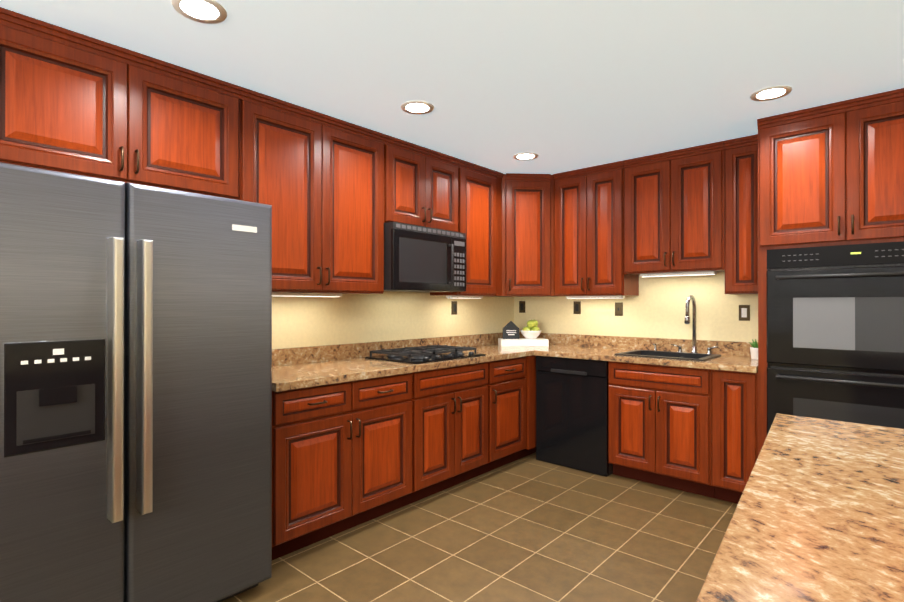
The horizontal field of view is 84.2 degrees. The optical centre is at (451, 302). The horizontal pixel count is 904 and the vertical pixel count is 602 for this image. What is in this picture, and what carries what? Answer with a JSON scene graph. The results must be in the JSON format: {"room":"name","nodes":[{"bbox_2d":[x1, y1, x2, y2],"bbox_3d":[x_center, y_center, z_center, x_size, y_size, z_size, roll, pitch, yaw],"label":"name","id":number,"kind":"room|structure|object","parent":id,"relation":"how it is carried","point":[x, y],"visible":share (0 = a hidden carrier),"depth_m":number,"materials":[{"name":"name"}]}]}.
{"room":"kitchen","nodes":[
{"label":"kitchen","id":0,"kind":"room"},
{"bbox_2d":[272,291,513,348],"bbox_3d":[-1.746,0.087,2.481,0.120,2.440,7.000,0,0,42],"label":"wall","id":1,"kind":"structure","parent":0,"point":[298,321],"depth_m":3.74,"materials":[{"name":"paint"}]},
{"bbox_2d":[0,7,243,200],"bbox_3d":[-1.569,-0.834,2.342,0.324,0.591,1.031,0,0,42],"label":"upper cabinet","id":2,"kind":"object","parent":1,"relation":"attached to","point":[72,102],"depth_m":2.19,"materials":[{"name":"brown wood"}]},
{"bbox_2d":[244,88,387,294],"bbox_3d":[-0.896,-0.595,3.097,0.324,1.066,0.988,0,0,42],"label":"upper cabinet","id":3,"kind":"object","parent":1,"relation":"attached to","point":[356,209],"depth_m":2.97,"materials":[{"name":"brown wood"}]},
{"bbox_2d":[384,219,459,294],"bbox_3d":[-0.329,-0.311,3.649,0.435,0.452,0.580,0,0,42],"label":"microwave","id":4,"kind":"object","parent":1,"relation":"attached to","point":[419,257],"depth_m":3.52,"materials":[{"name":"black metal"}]},
{"bbox_2d":[388,135,463,230],"bbox_3d":[-0.314,-0.833,3.751,0.324,0.586,0.758,0,0,42],"label":"upper cabinet","id":5,"kind":"object","parent":1,"relation":"attached to","point":[425,185],"depth_m":3.64,"materials":[{"name":"brown wood"}]},
{"bbox_2d":[451,301,456,314],"bbox_3d":[0.022,0.047,4.368,0.008,0.116,0.072,0,0,42],"label":"electrical outlet","id":6,"kind":"object","parent":1,"relation":"attached to","point":[453,307],"visible":1,"depth_m":4.36,"materials":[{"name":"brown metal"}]},
{"bbox_2d":[432,161,499,298],"bbox_3d":[0.105,-0.592,4.220,0.324,1.066,0.498,0,0,42],"label":"upper cabinet","id":7,"kind":"object","parent":1,"relation":"attached to","point":[481,184],"depth_m":4.16,"materials":[{"name":"brown wood"}]},
{"bbox_2d":[460,231,471,294],"bbox_3d":[-0.092,-0.311,3.915,0.435,0.452,0.207,0,0,42],"label":"upper cabinet","id":8,"kind":"object","parent":1,"relation":"attached to","point":[465,236],"depth_m":3.98,"materials":[{"name":"brown wood"}]},
{"bbox_2d":[500,172,555,296],"bbox_3d":[0.627,-0.591,4.572,0.636,1.066,0.717,0,0,42],"label":"upper cabinet","id":9,"kind":"object","parent":1,"relation":"attached to","point":[527,201],"depth_m":4.37,"materials":[{"name":"brown wood"}]},
{"bbox_2d":[0,0,903,174],"bbox_3d":[0.240,-1.162,0.714,5.440,0.050,7.240,0,0,42],"label":"ceiling","id":10,"kind":"structure","parent":0,"point":[558,86],"depth_m":2.34,"materials":[{"name":"paint"}]},
{"bbox_2d":[171,0,226,23],"bbox_3d":[-0.973,-1.131,1.929,0.194,0.006,0.194,0,0,42],"label":"recessed light","id":11,"kind":"object","parent":10,"relation":"in","point":[209,11],"visible":1,"depth_m":1.93,"materials":[{"name":"white"}]},
{"bbox_2d":[401,101,433,113],"bbox_3d":[-0.200,-1.128,2.897,0.194,0.006,0.194,0,0,42],"label":"recessed light","id":12,"kind":"object","parent":10,"relation":"in","point":[415,107],"visible":1,"depth_m":2.89,"materials":[{"name":"white"}]},
{"bbox_2d":[513,152,537,159],"bbox_3d":[0.568,-1.126,3.854,0.194,0.006,0.194,0,0,42],"label":"recessed light","id":13,"kind":"object","parent":10,"relation":"in","point":[524,156],"visible":1,"depth_m":3.85,"materials":[{"name":"white"}]},
{"bbox_2d":[750,85,791,100],"bbox_3d":[1.723,-1.129,2.703,0.194,0.006,0.194,0,0,42],"label":"recessed light","id":14,"kind":"object","parent":10,"relation":"in","point":[771,93],"visible":1,"depth_m":2.70,"materials":[{"name":"white"}]},
{"bbox_2d":[222,452,737,601],"bbox_3d":[0.240,1.343,0.708,5.440,0.080,7.240,0,0,42],"label":"floor","id":15,"kind":"structure","parent":0,"point":[530,528],"depth_m":2.67,"materials":[{"name":"tile"}]},
{"bbox_2d":[0,162,271,601],"bbox_3d":[-1.384,0.427,2.138,0.836,1.760,0.960,0,0,42],"label":"refrigerator","id":16,"kind":"object","parent":15,"relation":"on","point":[135,392],"visible":1,"depth_m":1.83,"materials":[{"name":"black metal"}]},
{"bbox_2d":[272,372,415,559],"bbox_3d":[-0.786,0.871,2.996,0.619,0.876,0.950,0,0,42],"label":"base cabinet","id":17,"kind":"object","parent":15,"relation":"on","point":[348,455],"depth_m":2.74,"materials":[{"name":"brown wood"}]},
{"bbox_2d":[416,361,491,500],"bbox_3d":[-0.211,0.873,3.642,0.619,0.876,0.780,0,0,42],"label":"base cabinet","id":18,"kind":"object","parent":15,"relation":"on","point":[454,404],"depth_m":3.43,"materials":[{"name":"brown wood"}]},
{"bbox_2d":[492,356,527,469],"bbox_3d":[0.218,0.874,4.123,0.619,0.876,0.509,0,0,42],"label":"base cabinet","id":19,"kind":"object","parent":15,"relation":"on","point":[509,376],"depth_m":3.94,"materials":[{"name":"brown wood"}]},
{"bbox_2d":[528,355,536,454],"bbox_3d":[0.628,0.875,4.574,0.631,0.876,0.707,0,0,42],"label":"base cabinet","id":20,"kind":"object","parent":15,"relation":"on","point":[532,370],"depth_m":4.14,"materials":[{"name":"brown wood"}]},
{"bbox_2d":[272,332,535,391],"bbox_3d":[-0.107,0.363,3.730,0.660,0.145,2.947,0,0,42],"label":"countertop","id":21,"kind":"structure","parent":20,"relation":"on","point":[301,367],"depth_m":3.27,"materials":[{"name":"stone"}]},
{"bbox_2d":[365,345,485,363],"bbox_3d":[-0.181,0.365,3.631,0.515,0.058,0.730,0,0,42],"label":"cooktop","id":22,"kind":"object","parent":21,"relation":"in","point":[423,354],"visible":1,"depth_m":3.50,"materials":[{"name":"black metal"}]},
{"bbox_2d":[498,338,548,346],"bbox_3d":[0.653,0.366,4.609,0.430,0.062,0.200,0,0,-3],"label":"tray","id":23,"kind":"object","parent":21,"relation":"on","point":[519,342],"visible":1,"depth_m":4.51,"materials":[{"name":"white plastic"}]},
{"bbox_2d":[503,321,518,338],"bbox_3d":[0.543,0.251,4.605,0.150,0.165,0.036,0,0,-3],"label":"sign","id":24,"kind":"object","parent":23,"relation":"on","point":[510,329],"visible":1,"depth_m":4.59,"materials":[{"name":"grey"}]},
{"bbox_2d":[520,320,541,338],"bbox_3d":[0.728,0.244,4.613,0.194,0.180,0.194,0,0,42],"label":"fruit bowl","id":25,"kind":"object","parent":23,"relation":"on","point":[531,330],"visible":1,"depth_m":4.56,"materials":[{"name":"white ceramic"}]},
{"bbox_2d":[536,295,757,372],"bbox_3d":[1.496,0.249,3.842,1.583,0.613,0.647,0,0,42],"label":"countertop","id":26,"kind":"structure","parent":20,"relation":"on","point":[702,354],"depth_m":3.85,"materials":[{"name":"stone"}]},
{"bbox_2d":[615,350,720,360],"bbox_3d":[1.607,0.471,3.732,0.620,0.170,0.450,0,0,42],"label":"sink basin","id":27,"kind":"object","parent":26,"relation":"in","point":[693,356],"depth_m":3.78,"materials":[{"name":"black metal"}]},
{"bbox_2d":[653,295,718,353],"bbox_3d":[1.758,0.169,3.835,0.482,0.452,0.224,0,0,42],"label":"faucet","id":28,"kind":"object","parent":26,"relation":"on","point":[660,345],"depth_m":3.86,"materials":[{"name":"silver metal"}]},
{"bbox_2d":[749,339,757,359],"bbox_3d":[2.103,0.315,3.452,0.086,0.159,0.115,0,0,42],"label":"succulent pot","id":29,"kind":"object","parent":26,"relation":"on","point":[754,351],"visible":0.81,"depth_m":3.44,"materials":[{"name":"white ceramic"}]},
{"bbox_2d":[536,356,612,476],"bbox_3d":[1.121,0.876,4.168,0.616,0.864,0.623,0,0,42],"label":"dishwasher","id":30,"kind":"object","parent":15,"relation":"on","point":[572,413],"visible":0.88,"depth_m":3.93,"materials":[{"name":"black metal"}]},
{"bbox_2d":[608,361,757,503],"bbox_3d":[1.720,0.873,3.636,0.976,0.875,0.654,0,0,42],"label":"base cabinet","id":31,"kind":"object","parent":15,"relation":"on","point":[691,430],"visible":0.92,"depth_m":3.39,"materials":[{"name":"brown wood"}]},
{"bbox_2d":[696,413,903,601],"bbox_3d":[0.818,0.844,-0.013,1.875,0.915,3.090,0,0,42],"label":"kitchen island","id":32,"kind":"object","parent":15,"relation":"on","point":[818,515],"visible":1,"depth_m":0.89,"materials":[{"name":"stone"}]},
{"bbox_2d":[757,88,903,455],"bbox_3d":[2.393,0.090,3.007,0.860,2.437,0.701,0,0,42],"label":"tall cabinet","id":33,"kind":"object","parent":15,"relation":"on","point":[831,261],"visible":0.85,"depth_m":2.83,"materials":[{"name":"brown wood"}]},
{"bbox_2d":[767,241,903,434],"bbox_3d":[2.197,0.294,2.787,0.760,1.232,0.113,0,0,42],"label":"wall oven","id":34,"kind":"object","parent":33,"relation":"in","point":[835,310],"depth_m":2.81,"materials":[{"name":"black metal"}]},
{"bbox_2d":[514,272,757,341],"bbox_3d":[2.608,0.090,3.369,5.440,2.440,0.120,0,0,42],"label":"wall","id":35,"kind":"structure","parent":0,"point":[655,308],"depth_m":4.10,"materials":[{"name":"paint"}]},
{"bbox_2d":[519,301,524,312],"bbox_3d":[0.699,0.044,4.984,0.072,0.116,0.008,0,0,42],"label":"outlet","id":36,"kind":"object","parent":35,"relation":"attached to","point":[521,306],"visible":1,"depth_m":4.98,"materials":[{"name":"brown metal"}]},
{"bbox_2d":[574,301,580,313],"bbox_3d":[1.147,0.048,4.585,0.072,0.116,0.008,0,0,42],"label":"electrical outlet","id":37,"kind":"object","parent":35,"relation":"attached to","point":[577,307],"visible":1,"depth_m":4.58,"materials":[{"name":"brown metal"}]},
{"bbox_2d":[553,160,638,297],"bbox_3d":[1.230,-0.592,4.298,0.626,1.066,0.324,0,0,42],"label":"upper cabinet","id":38,"kind":"object","parent":35,"relation":"attached to","point":[621,226],"depth_m":4.15,"materials":[{"name":"brown wood"}]},
{"bbox_2d":[615,302,622,315],"bbox_3d":[1.439,0.057,4.319,0.072,0.116,0.015,0,0,42],"label":"light switch","id":39,"kind":"object","parent":35,"relation":"attached to","point":[618,308],"visible":1,"depth_m":4.32,"materials":[{"name":"brown metal"}]},
{"bbox_2d":[625,141,724,277],"bbox_3d":[1.734,-0.678,3.849,0.718,0.896,0.324,0,0,42],"label":"upper cabinet","id":40,"kind":"object","parent":35,"relation":"attached to","point":[675,200],"depth_m":3.70,"materials":[{"name":"brown wood"}]},
{"bbox_2d":[721,134,757,294],"bbox_3d":[2.099,-0.593,3.524,0.256,1.066,0.324,0,0,42],"label":"upper cabinet","id":41,"kind":"object","parent":35,"relation":"attached to","point":[741,154],"depth_m":3.42,"materials":[{"name":"brown wood"}]},
{"bbox_2d":[739,305,749,320],"bbox_3d":[2.155,0.075,3.687,0.072,0.116,0.008,0,0,42],"label":"electrical outlet","id":42,"kind":"object","parent":35,"relation":"attached to","point":[744,312],"visible":1,"depth_m":3.68,"materials":[{"name":"brown metal"}]}
]}

